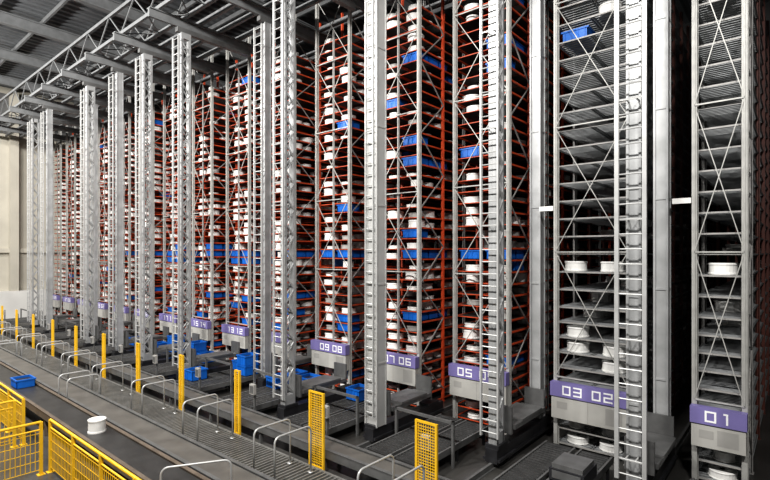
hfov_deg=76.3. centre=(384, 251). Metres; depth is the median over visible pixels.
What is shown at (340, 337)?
shelf
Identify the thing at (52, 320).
post
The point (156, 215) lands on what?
shelf
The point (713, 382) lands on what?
shelf
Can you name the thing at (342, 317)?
tote
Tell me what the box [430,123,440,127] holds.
reel
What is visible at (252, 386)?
post
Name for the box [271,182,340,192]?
shelf
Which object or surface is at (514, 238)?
shelf
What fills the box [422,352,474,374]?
shelf
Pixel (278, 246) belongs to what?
reel
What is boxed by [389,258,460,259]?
shelf
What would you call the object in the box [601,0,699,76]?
shelf
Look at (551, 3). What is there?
rafter
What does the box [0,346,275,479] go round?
conveyor
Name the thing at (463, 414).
shelf
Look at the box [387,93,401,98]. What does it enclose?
reel
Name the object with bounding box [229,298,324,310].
shelf
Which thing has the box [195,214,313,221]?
shelf
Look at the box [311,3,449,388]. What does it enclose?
storage rack
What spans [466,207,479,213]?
reel
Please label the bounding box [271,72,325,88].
shelf
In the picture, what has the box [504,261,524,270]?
tote
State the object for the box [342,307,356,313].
reel
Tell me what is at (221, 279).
shelf
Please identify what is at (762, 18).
shelf
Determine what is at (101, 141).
storage rack
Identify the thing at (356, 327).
tote
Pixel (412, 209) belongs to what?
shelf
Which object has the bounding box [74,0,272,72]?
rafter
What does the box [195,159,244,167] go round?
shelf
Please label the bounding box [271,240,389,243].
shelf
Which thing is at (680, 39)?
shelf
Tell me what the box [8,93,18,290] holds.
column
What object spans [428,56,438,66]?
tote
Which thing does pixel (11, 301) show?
trim
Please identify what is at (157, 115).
shelf
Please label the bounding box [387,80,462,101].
shelf
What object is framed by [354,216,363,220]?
reel
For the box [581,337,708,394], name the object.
shelf
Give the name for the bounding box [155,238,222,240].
shelf
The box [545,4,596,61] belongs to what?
shelf
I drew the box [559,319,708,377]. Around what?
shelf
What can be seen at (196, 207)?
shelf
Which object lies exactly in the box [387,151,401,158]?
reel
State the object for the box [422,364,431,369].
reel
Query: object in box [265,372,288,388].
tote
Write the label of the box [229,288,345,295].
shelf
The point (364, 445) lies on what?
rail
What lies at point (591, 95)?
shelf
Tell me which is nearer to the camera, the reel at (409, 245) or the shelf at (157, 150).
the reel at (409, 245)
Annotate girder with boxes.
[0,0,217,132]
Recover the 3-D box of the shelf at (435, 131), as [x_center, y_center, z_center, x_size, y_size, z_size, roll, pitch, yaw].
[2.359,-3.812,17.200,1.636,0.044,6.000,0,0,40]
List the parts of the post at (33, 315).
post, post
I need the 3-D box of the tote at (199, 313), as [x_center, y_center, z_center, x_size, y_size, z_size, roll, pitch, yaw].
[-8.342,2.857,22.695,0.640,0.255,0.510,0,0,40]
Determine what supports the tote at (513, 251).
on the storage rack at (464, 379)
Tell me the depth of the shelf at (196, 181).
24.40 m
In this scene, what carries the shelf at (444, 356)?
attached to the storage rack at (421, 96)
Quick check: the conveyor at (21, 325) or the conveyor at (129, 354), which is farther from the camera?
the conveyor at (21, 325)
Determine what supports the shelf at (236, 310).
attached to the storage rack at (213, 107)
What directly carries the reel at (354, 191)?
on the storage rack at (351, 150)
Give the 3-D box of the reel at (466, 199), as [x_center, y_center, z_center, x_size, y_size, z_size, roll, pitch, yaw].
[2.426,-1.426,13.602,0.510,0.170,0.510,0,0,40]
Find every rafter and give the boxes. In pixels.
[0,10,234,91]
[0,47,197,103]
[0,75,134,114]
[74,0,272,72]
[252,0,338,38]
[389,0,413,11]
[549,0,571,26]
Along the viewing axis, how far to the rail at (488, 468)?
10.40 m
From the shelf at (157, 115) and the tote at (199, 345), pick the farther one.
the shelf at (157, 115)
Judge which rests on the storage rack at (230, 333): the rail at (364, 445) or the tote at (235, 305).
the tote at (235, 305)
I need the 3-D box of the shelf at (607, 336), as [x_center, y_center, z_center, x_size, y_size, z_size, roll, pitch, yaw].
[9.261,2.037,16.598,1.630,0.037,14.010,0,0,40]
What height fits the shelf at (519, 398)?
0.044 m
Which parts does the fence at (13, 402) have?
rail, post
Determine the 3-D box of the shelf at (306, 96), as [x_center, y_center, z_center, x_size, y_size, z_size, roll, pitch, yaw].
[-1.964,-5.982,20.853,1.636,0.044,6.000,0,0,40]
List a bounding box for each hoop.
[0,327,23,346]
[0,340,17,354]
[0,342,22,356]
[2,328,27,348]
[16,333,41,354]
[20,335,47,356]
[36,340,63,364]
[41,342,70,366]
[58,370,90,394]
[61,350,90,374]
[66,374,99,398]
[67,352,98,378]
[92,361,123,390]
[100,364,133,394]
[131,375,165,409]
[141,379,177,414]
[160,459,231,479]
[182,394,219,434]
[197,399,235,440]
[253,419,292,468]
[274,426,313,478]
[357,454,393,479]
[394,465,424,479]
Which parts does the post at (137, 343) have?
post, post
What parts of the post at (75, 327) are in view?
post, post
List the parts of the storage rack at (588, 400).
post, post, control panel, post, post, post, post, post, post, post, post, post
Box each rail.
[0,115,106,136]
[0,125,79,142]
[9,106,126,129]
[24,95,137,122]
[41,83,169,111]
[61,68,201,105]
[84,52,231,92]
[112,31,246,78]
[147,6,280,62]
[223,0,331,42]
[348,0,388,13]
[357,398,464,448]
[465,418,563,479]
[675,399,707,454]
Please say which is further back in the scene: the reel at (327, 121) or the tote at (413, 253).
the reel at (327, 121)
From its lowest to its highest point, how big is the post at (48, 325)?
1.150 m
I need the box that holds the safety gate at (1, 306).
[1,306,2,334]
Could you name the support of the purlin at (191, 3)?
on the rafter at (260, 2)
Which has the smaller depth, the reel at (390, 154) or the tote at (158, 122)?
the reel at (390, 154)
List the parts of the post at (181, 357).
post, post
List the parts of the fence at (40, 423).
rail, rail, post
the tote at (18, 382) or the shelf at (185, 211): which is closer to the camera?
the tote at (18, 382)
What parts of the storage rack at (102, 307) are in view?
post, control panel, post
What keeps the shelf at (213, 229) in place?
attached to the storage rack at (213, 107)
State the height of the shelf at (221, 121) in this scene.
0.044 m
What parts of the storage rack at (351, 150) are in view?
post, control panel, post, post, post, post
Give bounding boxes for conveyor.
[0,316,45,320]
[0,322,451,479]
[0,334,345,479]
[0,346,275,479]
[0,362,210,479]
[3,318,36,323]
[11,319,69,325]
[19,321,59,327]
[25,323,82,330]
[29,325,82,332]
[42,328,104,337]
[47,329,107,339]
[60,335,114,342]
[67,334,133,345]
[81,344,114,349]
[88,343,147,354]
[107,351,147,359]
[114,352,185,363]
[140,359,213,371]
[147,359,228,375]
[176,368,260,386]
[187,369,272,391]
[222,386,288,402]
[237,387,328,410]
[284,398,364,426]
[303,404,393,434]
[366,413,461,457]
[393,420,487,467]
[493,440,575,479]
[546,449,612,479]
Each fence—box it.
[0,382,27,445]
[0,400,18,448]
[0,421,45,479]
[46,418,141,479]
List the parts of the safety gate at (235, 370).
post, post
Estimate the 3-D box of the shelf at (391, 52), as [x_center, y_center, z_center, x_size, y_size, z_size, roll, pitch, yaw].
[2.359,-6.292,17.200,1.636,0.044,6.000,0,0,40]
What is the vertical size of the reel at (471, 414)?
0.100 m
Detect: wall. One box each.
[0,86,234,313]
[242,0,769,320]
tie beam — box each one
[5,3,235,136]
[19,0,280,138]
[34,0,323,139]
[57,0,396,143]
[79,0,452,143]
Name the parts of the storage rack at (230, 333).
post, control panel, post, post, post, post, post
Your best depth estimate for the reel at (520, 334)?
13.65 m
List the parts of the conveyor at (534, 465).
frame, frame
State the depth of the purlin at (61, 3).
24.26 m
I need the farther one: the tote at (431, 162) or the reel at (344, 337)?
the reel at (344, 337)
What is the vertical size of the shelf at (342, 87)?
0.044 m
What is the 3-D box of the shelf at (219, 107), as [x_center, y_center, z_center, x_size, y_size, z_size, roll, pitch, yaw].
[-6.287,-6.602,24.507,1.636,0.044,6.000,0,0,40]
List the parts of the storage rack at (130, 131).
control panel, post, post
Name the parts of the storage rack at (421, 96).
post, post, control panel, post, post, post, post, post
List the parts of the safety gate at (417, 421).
post, post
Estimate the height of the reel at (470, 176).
0.200 m
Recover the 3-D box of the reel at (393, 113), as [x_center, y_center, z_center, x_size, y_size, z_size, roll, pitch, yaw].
[0.328,-4.231,15.364,0.380,0.200,0.380,0,0,40]
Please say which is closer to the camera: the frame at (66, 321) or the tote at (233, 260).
the tote at (233, 260)
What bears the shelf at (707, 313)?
attached to the storage rack at (734, 366)
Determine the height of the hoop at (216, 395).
0.970 m
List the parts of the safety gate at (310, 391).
post, post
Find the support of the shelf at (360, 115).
attached to the storage rack at (351, 150)
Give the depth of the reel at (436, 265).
15.49 m
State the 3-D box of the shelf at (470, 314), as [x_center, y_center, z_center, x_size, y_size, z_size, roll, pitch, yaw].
[7.103,1.768,18.428,1.636,0.044,14.000,0,0,40]
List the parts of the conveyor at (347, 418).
frame, frame, leg frame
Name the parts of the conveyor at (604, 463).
frame, leg frame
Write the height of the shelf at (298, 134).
0.044 m
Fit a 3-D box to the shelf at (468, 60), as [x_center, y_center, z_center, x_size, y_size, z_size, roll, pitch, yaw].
[7.103,-5.362,18.428,1.636,0.044,14.000,0,0,40]
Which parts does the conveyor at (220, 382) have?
frame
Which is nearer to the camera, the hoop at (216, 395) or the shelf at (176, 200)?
the hoop at (216, 395)
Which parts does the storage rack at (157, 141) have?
post, control panel, post, post, post, post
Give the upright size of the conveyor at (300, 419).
0.425 m
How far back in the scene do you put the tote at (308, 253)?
18.68 m
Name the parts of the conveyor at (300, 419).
frame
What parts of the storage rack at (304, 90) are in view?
control panel, post, post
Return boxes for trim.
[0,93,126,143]
[0,248,137,252]
[0,289,55,318]
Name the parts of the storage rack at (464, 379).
post, post, control panel, post, post, post, post, post, post, post, post, post, post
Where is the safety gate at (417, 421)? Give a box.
[415,418,437,479]
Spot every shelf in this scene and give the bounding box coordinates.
[54,162,69,166]
[55,149,72,153]
[56,206,100,209]
[100,135,114,140]
[100,161,127,167]
[101,130,125,135]
[125,121,145,128]
[125,127,145,133]
[125,138,137,143]
[125,155,145,159]
[125,166,137,171]
[125,172,171,179]
[125,177,145,183]
[125,183,145,188]
[145,112,169,119]
[145,118,171,125]
[145,124,174,131]
[145,130,175,137]
[145,136,175,142]
[145,142,175,148]
[145,160,177,166]
[145,172,171,178]
[145,178,196,186]
[145,184,207,193]
[145,190,201,198]
[145,202,200,205]
[145,220,225,225]
[155,148,170,154]
[155,154,174,160]
[155,196,175,199]
[155,208,225,213]
[155,214,232,219]
[155,226,242,229]
[155,232,231,235]
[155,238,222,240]
[166,102,201,111]
[166,108,200,115]
[166,122,201,128]
[166,128,200,135]
[166,134,198,141]
[166,140,200,148]
[166,147,199,154]
[166,153,198,160]
[166,159,208,167]
[166,166,199,171]
[166,172,208,179]
[166,179,225,187]
[166,186,234,195]
[166,192,220,199]
[166,198,199,202]
[166,211,229,214]
[166,217,257,223]
[166,230,234,233]
[166,237,257,239]
[166,272,246,275]
[166,278,232,282]
[166,304,207,308]
[167,114,201,122]
[167,205,272,211]
[167,224,229,227]
[195,89,234,98]
[195,96,232,105]
[195,103,232,112]
[195,110,235,120]
[195,117,235,125]
[195,124,234,132]
[195,131,234,139]
[195,138,234,146]
[195,145,243,153]
[195,152,242,160]
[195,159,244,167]
[195,166,247,174]
[195,173,247,180]
[195,180,272,190]
[195,187,277,197]
[195,194,288,205]
[195,207,279,212]
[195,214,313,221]
[195,222,272,225]
[195,235,310,238]
[195,242,313,244]
[195,267,313,270]
[195,274,278,277]
[195,280,260,284]
[195,285,308,291]
[195,295,234,298]
[195,301,288,312]
[195,303,230,305]
[196,201,232,205]
[196,228,260,231]
[197,311,242,319]
[198,249,271,250]
[229,73,279,87]
[229,81,279,95]
[229,89,280,103]
[229,96,278,110]
[229,104,278,117]
[229,112,279,125]
[229,119,280,128]
[229,127,280,136]
[229,135,280,143]
[229,142,280,152]
[229,150,280,160]
[229,165,272,175]
[229,173,280,182]
[229,180,276,189]
[229,188,332,201]
[229,196,280,203]
[229,203,280,208]
[229,211,280,216]
[229,219,314,224]
[229,226,314,231]
[229,234,324,237]
[229,242,340,244]
[229,268,347,272]
[229,274,325,280]
[229,281,340,287]
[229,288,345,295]
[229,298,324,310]
[229,299,280,303]
[229,306,322,318]
[229,320,271,326]
[230,158,280,168]
[271,55,326,71]
[271,64,324,80]
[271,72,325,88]
[271,81,323,95]
[271,89,327,104]
[271,97,324,111]
[271,106,324,121]
[271,114,331,131]
[271,123,330,137]
[271,131,324,143]
[271,140,326,151]
[271,148,338,159]
[271,157,339,167]
[271,165,339,177]
[271,173,329,184]
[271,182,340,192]
[271,198,361,210]
[271,207,336,213]
[271,215,390,222]
[271,224,361,228]
[271,232,353,235]
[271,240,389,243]
[271,263,391,266]
[271,269,394,274]
[271,276,392,283]
[271,286,346,291]
[271,295,338,300]
[271,296,356,308]
[271,307,326,316]
[271,320,326,325]
[271,321,330,333]
[272,190,340,201]
[296,333,324,342]
[296,339,336,350]
[296,362,311,367]
[319,34,388,58]
[319,43,387,67]
[319,52,388,68]
[319,62,364,75]
[319,71,390,88]
[319,80,364,93]
[319,90,364,103]
[319,99,388,118]
[319,108,393,128]
[319,118,394,137]
[319,127,393,146]
[319,136,394,148]
[319,146,364,157]
[319,155,400,167]
[319,164,405,178]
[319,174,408,186]
[319,183,412,196]
[319,192,426,206]
[319,202,408,214]
[319,211,387,217]
[319,221,400,227]
[319,230,445,235]
[319,239,449,242]
[319,249,364,249]
[319,258,364,258]
[319,263,445,268]
[319,270,445,277]
[319,280,434,286]
[319,291,400,296]
[319,293,404,305]
[319,301,408,314]
[319,310,400,324]
[319,333,388,342]
[319,370,364,380]
[320,320,404,333]
[336,342,364,352]
[352,350,394,361]
[352,365,364,370]
[387,6,462,35]
[387,17,462,46]
[387,27,465,56]
[387,38,466,67]
[387,48,467,77]
[387,59,466,89]
[387,69,462,97]
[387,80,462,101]
[387,90,465,113]
[387,101,471,124]
[387,111,473,134]
[387,122,475,145]
[387,132,462,152]
[387,143,475,166]
[387,154,475,170]
[387,164,465,180]
[387,175,475,191]
[387,185,471,200]
[387,196,487,210]
[387,206,465,217]
[387,217,487,224]
[387,227,475,234]
[387,238,483,242]
[387,248,452,249]
[387,265,487,270]
[387,272,479,280]
[387,287,479,301]
[387,295,484,312]
[387,306,487,322]
[387,331,462,343]
[387,383,449,392]
[388,280,479,291]
[388,316,485,333]
[388,340,470,353]
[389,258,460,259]
[395,341,473,364]
[411,391,450,405]
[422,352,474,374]
[432,363,472,382]
[458,0,584,64]
[458,0,592,62]
[458,7,592,81]
[458,19,580,82]
[458,31,583,90]
[458,43,583,103]
[458,55,585,111]
[458,68,595,124]
[458,80,571,124]
[458,92,579,137]
[458,104,579,145]
[458,116,571,147]
[458,128,585,163]
[458,140,571,165]
[458,152,587,181]
[458,164,597,197]
[458,176,594,199]
[458,188,613,215]
[458,200,601,217]
[458,212,624,230]
[458,224,598,235]
[458,236,624,243]
[458,248,598,250]
[458,256,624,260]
[458,263,598,272]
[458,273,601,284]
[458,275,613,296]
[458,290,587,308]
[458,293,612,320]
[458,308,583,332]
[458,313,582,344]
[458,324,586,356]
[458,339,569,368]
[458,372,587,412]
[458,398,550,424]
[471,353,571,379]
[512,355,578,392]
[512,369,571,403]
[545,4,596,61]
[559,0,691,96]
[559,6,699,106]
[559,25,699,118]
[559,44,691,130]
[559,63,699,142]
[559,82,691,154]
[559,101,699,167]
[559,120,710,185]
[559,139,699,191]
[559,160,712,204]
[559,177,699,215]
[559,196,712,225]
[559,216,708,234]
[559,235,712,243]
[559,253,712,254]
[559,262,710,273]
[559,271,699,292]
[559,281,712,312]
[559,291,699,328]
[559,298,712,344]
[559,312,691,361]
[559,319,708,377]
[559,333,691,391]
[559,366,691,442]
[559,374,699,456]
[563,0,699,84]
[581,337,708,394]
[585,0,699,74]
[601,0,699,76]
[647,354,699,409]
[699,0,769,114]
[699,15,769,126]
[699,36,769,137]
[699,58,769,149]
[699,80,769,160]
[699,102,769,172]
[699,123,769,183]
[699,145,769,197]
[699,167,769,211]
[699,189,769,222]
[699,210,769,232]
[699,232,769,242]
[699,253,769,255]
[699,263,769,276]
[699,273,769,298]
[699,283,769,320]
[699,296,769,339]
[699,307,769,357]
[699,317,769,376]
[699,327,769,394]
[699,337,769,411]
[699,366,769,469]
[699,376,769,479]
[700,0,769,103]
[710,347,769,422]
[715,357,769,436]
[724,0,769,80]
[726,0,769,91]
[733,0,769,56]
[735,0,769,67]
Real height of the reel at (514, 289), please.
0.140 m
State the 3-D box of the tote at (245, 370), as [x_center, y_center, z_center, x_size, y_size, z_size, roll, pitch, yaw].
[-4.746,4.054,16.972,0.540,0.340,0.580,0,0,40]
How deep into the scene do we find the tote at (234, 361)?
17.56 m
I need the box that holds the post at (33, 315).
[32,314,34,348]
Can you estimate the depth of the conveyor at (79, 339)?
23.53 m
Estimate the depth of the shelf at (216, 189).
22.62 m
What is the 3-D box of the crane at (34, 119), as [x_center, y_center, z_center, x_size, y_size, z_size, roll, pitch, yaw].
[-19.212,-1.615,28.935,0.660,12.290,3.100,0,0,40]
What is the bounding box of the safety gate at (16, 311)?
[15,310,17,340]
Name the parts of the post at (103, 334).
post, post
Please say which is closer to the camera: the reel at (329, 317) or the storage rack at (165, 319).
the reel at (329, 317)
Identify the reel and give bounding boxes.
[87,416,105,433]
[275,243,288,248]
[275,261,287,265]
[275,267,288,273]
[275,316,287,321]
[287,168,300,173]
[287,318,300,323]
[296,143,302,148]
[296,259,302,265]
[298,186,311,191]
[299,325,310,329]
[300,137,313,142]
[300,204,312,207]
[300,301,312,305]
[300,316,312,322]
[300,332,309,337]
[301,212,310,215]
[301,271,311,273]
[301,340,309,346]
[303,259,312,265]
[305,307,311,313]
[310,276,322,280]
[310,282,322,288]
[324,135,338,141]
[324,153,338,159]
[324,182,337,186]
[324,189,338,195]
[324,233,338,239]
[324,279,337,284]
[325,108,338,114]
[325,119,338,123]
[325,217,338,221]
[325,227,337,230]
[325,297,338,302]
[325,305,339,311]
[325,331,338,337]
[325,367,332,374]
[326,273,337,275]
[326,313,336,320]
[326,324,336,329]
[327,290,339,293]
[341,115,355,119]
[341,196,355,202]
[341,245,354,248]
[342,189,355,193]
[342,225,352,230]
[342,236,355,239]
[342,281,355,285]
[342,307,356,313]
[342,336,353,340]
[342,342,356,349]
[343,261,353,266]
[352,242,364,248]
[352,271,364,275]
[352,279,364,284]
[352,286,364,293]
[352,297,364,302]
[352,332,364,338]
[353,107,364,111]
[353,181,363,184]
[353,234,363,239]
[353,305,363,311]
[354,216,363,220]
[354,359,364,365]
[355,351,364,356]
[355,378,362,382]
[356,190,364,193]
[356,341,364,347]
[360,314,364,320]
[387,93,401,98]
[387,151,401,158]
[387,211,403,218]
[387,253,400,258]
[387,282,402,288]
[387,311,400,318]
[387,321,401,328]
[387,341,402,348]
[387,382,400,388]
[388,301,396,308]
[388,331,403,338]
[389,112,400,117]
[405,271,416,279]
[406,344,422,351]
[407,243,422,248]
[407,286,416,289]
[407,306,416,310]
[407,325,416,331]
[407,353,423,361]
[408,119,423,123]
[408,213,423,217]
[408,220,424,227]
[408,334,423,341]
[411,180,422,185]
[416,263,431,268]
[422,210,434,217]
[422,271,433,278]
[422,283,432,288]
[422,295,433,298]
[422,301,432,308]
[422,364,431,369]
[423,183,433,186]
[423,332,433,339]
[424,352,432,359]
[425,223,434,227]
[427,194,440,197]
[428,360,439,365]
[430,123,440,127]
[432,263,440,267]
[432,350,440,356]
[433,302,440,307]
[433,330,440,336]
[433,378,444,386]
[434,370,440,376]
[463,94,479,100]
[463,197,479,202]
[463,328,479,338]
[464,322,479,327]
[464,355,479,361]
[465,217,483,225]
[465,398,483,407]
[466,105,484,111]
[466,173,479,179]
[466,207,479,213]
[466,264,483,270]
[466,274,479,281]
[467,299,483,304]
[467,344,479,350]
[468,411,483,418]
[504,216,520,223]
[504,241,515,247]
[504,344,518,351]
[512,232,519,235]
[512,273,526,281]
[512,287,526,292]
[512,308,526,314]
[512,330,526,337]
[513,198,526,201]
[516,242,526,247]
[517,364,525,370]
[518,376,524,381]
[520,220,526,224]
[565,261,587,270]
[566,325,589,337]
[567,339,589,352]
[567,431,589,444]
[569,421,585,428]
[598,0,622,20]
[599,438,623,453]
[600,261,624,271]
[601,428,624,437]
[602,343,625,357]
[602,359,625,373]
[707,0,735,9]
[708,263,738,274]
[708,464,737,479]
[713,449,735,462]
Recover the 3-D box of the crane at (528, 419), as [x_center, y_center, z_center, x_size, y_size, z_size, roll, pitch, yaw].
[3.211,-1.615,11.623,0.660,12.290,3.100,0,0,40]
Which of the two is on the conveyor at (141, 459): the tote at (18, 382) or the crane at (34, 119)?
the tote at (18, 382)
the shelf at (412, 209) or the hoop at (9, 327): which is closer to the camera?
the shelf at (412, 209)
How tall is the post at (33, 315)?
1.700 m
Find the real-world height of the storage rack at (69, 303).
13.515 m
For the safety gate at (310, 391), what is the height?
1.700 m
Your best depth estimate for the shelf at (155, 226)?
26.24 m
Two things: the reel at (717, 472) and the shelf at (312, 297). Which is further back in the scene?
the shelf at (312, 297)
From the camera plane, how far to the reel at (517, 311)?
13.64 m
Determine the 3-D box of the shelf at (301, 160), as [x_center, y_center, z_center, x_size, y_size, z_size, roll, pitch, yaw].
[-1.964,-3.502,20.853,1.636,0.044,6.000,0,0,40]
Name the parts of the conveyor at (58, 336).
frame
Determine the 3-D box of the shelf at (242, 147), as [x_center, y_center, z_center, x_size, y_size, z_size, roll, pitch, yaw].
[-4.125,-4.432,22.680,1.636,0.044,6.000,0,0,40]
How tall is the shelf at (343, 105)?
0.044 m
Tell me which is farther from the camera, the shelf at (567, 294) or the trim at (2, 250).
the trim at (2, 250)
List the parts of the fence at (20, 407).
post, rail, rail, post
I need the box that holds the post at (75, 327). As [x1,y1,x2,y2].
[74,326,77,366]
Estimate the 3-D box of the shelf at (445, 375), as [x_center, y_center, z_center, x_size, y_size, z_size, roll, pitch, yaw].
[2.359,3.938,17.200,1.636,0.044,6.000,0,0,40]
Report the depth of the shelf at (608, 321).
12.23 m
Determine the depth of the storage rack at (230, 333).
20.56 m
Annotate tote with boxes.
[10,374,35,388]
[155,120,162,125]
[155,251,162,255]
[155,286,162,290]
[157,341,166,346]
[167,306,177,311]
[167,334,185,343]
[184,366,207,381]
[191,257,201,261]
[191,340,207,351]
[196,311,208,316]
[197,351,214,363]
[205,244,222,248]
[205,251,222,255]
[205,292,222,297]
[205,340,222,346]
[223,244,233,248]
[223,291,233,296]
[230,251,242,256]
[230,258,241,263]
[230,301,247,307]
[232,359,236,369]
[236,352,259,365]
[236,364,259,375]
[241,76,260,83]
[241,258,259,263]
[241,295,260,301]
[241,318,260,324]
[241,348,260,352]
[242,251,259,256]
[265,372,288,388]
[271,322,288,329]
[287,250,305,256]
[287,291,305,298]
[287,308,305,315]
[287,369,307,374]
[302,373,321,379]
[305,250,314,256]
[305,291,314,297]
[321,250,337,257]
[332,259,353,265]
[336,120,359,129]
[336,204,359,211]
[336,250,359,257]
[336,323,359,331]
[337,314,359,322]
[345,383,364,401]
[347,370,359,377]
[359,250,364,257]
[360,368,364,374]
[387,98,407,108]
[402,51,428,63]
[402,135,428,145]
[402,151,415,155]
[402,156,428,165]
[402,229,428,237]
[402,250,428,258]
[402,311,428,320]
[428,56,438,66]
[428,158,438,167]
[428,250,438,257]
[428,310,437,318]
[438,62,447,70]
[438,161,447,169]
[438,250,447,257]
[438,309,447,317]
[444,76,452,83]
[459,146,487,157]
[459,250,485,258]
[485,34,515,48]
[485,58,515,72]
[485,250,515,258]
[485,354,514,366]
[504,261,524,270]
[515,40,524,50]
[515,250,524,258]
[515,353,523,362]
[560,355,571,361]
[561,25,595,48]
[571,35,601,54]
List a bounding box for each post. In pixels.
[32,314,34,348]
[47,323,50,337]
[51,319,53,356]
[67,329,70,344]
[74,326,77,366]
[90,336,94,353]
[102,333,105,377]
[118,344,122,361]
[136,342,139,392]
[153,354,157,375]
[179,354,183,409]
[195,366,200,390]
[249,382,255,409]
[321,403,329,435]
[422,432,429,470]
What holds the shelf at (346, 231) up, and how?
attached to the storage rack at (351, 150)
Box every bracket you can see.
[539,206,553,211]
[672,198,691,203]
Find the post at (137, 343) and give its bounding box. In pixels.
[136,342,139,392]
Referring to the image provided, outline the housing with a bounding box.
[549,452,596,479]
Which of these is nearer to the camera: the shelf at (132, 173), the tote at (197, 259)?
the tote at (197, 259)
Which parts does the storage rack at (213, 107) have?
post, control panel, post, post, post, post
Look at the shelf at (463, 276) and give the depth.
15.35 m
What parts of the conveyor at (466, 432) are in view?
frame, frame, leg frame, leg frame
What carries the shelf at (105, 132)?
attached to the storage rack at (102, 307)
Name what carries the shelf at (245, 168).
attached to the storage rack at (230, 333)
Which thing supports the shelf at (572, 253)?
attached to the storage rack at (588, 400)
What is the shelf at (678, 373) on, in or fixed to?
attached to the storage rack at (588, 400)
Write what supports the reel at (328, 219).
on the storage rack at (351, 150)
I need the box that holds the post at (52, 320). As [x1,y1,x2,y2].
[51,319,53,356]
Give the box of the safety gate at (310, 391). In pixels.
[309,390,324,470]
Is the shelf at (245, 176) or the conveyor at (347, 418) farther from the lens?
the shelf at (245, 176)
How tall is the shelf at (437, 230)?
0.044 m
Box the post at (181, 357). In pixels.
[179,354,183,409]
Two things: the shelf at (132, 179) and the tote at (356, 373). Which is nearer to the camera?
the tote at (356, 373)
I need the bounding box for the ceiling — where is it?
[0,0,767,116]
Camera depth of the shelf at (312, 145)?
18.98 m
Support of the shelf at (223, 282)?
attached to the storage rack at (213, 107)
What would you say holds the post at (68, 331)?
on the floor
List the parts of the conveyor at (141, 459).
leg frame, frame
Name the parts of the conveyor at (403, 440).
frame, frame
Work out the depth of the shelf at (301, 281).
18.94 m
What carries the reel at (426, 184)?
on the storage rack at (421, 96)
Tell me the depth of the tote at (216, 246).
22.04 m
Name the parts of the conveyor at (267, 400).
frame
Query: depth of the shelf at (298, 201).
19.12 m
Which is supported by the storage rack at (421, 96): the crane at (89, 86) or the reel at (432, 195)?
the reel at (432, 195)
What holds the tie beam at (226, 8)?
on the rail at (2, 128)
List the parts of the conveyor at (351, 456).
leg frame, leg frame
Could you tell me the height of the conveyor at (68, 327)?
0.425 m
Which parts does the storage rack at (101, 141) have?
post, post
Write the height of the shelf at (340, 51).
0.044 m
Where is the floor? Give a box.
[0,299,769,479]
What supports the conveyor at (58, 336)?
on the floor
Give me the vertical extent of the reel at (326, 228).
0.140 m
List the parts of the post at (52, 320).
post, post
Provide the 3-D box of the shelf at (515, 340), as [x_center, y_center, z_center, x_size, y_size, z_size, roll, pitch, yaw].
[7.103,2.388,18.428,1.636,0.044,14.000,0,0,40]
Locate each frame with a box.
[20,308,28,322]
[65,320,77,338]
[166,347,185,361]
[205,357,232,393]
[253,369,287,392]
[314,385,358,436]
[395,406,454,468]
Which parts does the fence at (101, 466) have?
post, post, rail, post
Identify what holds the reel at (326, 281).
on the storage rack at (351, 150)
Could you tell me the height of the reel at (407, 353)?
0.240 m
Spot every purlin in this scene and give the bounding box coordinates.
[0,0,68,65]
[45,0,200,98]
[74,0,267,104]
[101,0,332,110]
[126,4,389,115]
[198,0,460,100]
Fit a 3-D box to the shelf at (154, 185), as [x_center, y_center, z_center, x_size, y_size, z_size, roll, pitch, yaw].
[-10.610,-3.502,28.160,1.636,0.044,6.000,0,0,40]
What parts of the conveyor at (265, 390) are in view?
frame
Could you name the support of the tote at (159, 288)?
on the storage rack at (157, 141)
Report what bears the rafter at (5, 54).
attached to the ceiling
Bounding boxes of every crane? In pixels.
[27,115,82,327]
[40,105,105,333]
[80,81,147,347]
[89,100,145,336]
[108,67,177,355]
[135,48,210,366]
[172,26,249,380]
[253,15,324,387]
[273,0,355,419]
[363,0,443,441]
[480,0,552,464]
[614,0,677,479]
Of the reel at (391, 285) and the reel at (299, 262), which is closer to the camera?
the reel at (391, 285)
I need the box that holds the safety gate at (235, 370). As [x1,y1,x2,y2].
[234,369,240,434]
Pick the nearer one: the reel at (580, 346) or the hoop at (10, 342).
the reel at (580, 346)
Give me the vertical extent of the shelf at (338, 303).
0.044 m
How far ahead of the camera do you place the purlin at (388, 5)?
24.99 m
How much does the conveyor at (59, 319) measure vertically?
0.425 m
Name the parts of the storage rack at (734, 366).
post, post, post, control panel, post, post, post, post, post, post, post, post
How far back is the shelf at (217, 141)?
22.62 m
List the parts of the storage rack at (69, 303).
post, control panel, post, post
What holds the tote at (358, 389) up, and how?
on the conveyor at (300, 419)
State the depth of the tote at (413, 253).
14.72 m
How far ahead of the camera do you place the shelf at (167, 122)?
25.84 m
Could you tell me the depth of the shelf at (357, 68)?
16.90 m
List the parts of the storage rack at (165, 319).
post, control panel, post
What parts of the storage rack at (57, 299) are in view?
post, control panel, post, post, post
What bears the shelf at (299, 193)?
attached to the storage rack at (304, 90)
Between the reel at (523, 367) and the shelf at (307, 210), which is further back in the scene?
the shelf at (307, 210)
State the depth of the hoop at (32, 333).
21.18 m
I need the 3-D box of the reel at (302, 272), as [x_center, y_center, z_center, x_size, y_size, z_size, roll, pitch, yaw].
[-3.026,0.779,18.904,0.440,0.100,0.440,0,0,40]
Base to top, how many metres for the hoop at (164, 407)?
0.970 m
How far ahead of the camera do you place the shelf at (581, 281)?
15.32 m
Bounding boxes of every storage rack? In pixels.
[53,131,145,314]
[62,125,155,318]
[77,118,183,323]
[98,108,198,328]
[114,96,223,328]
[134,83,242,339]
[159,72,278,341]
[191,54,313,350]
[221,36,347,359]
[271,14,394,371]
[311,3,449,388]
[387,0,487,405]
[448,0,624,434]
[550,0,713,464]
[690,0,769,479]

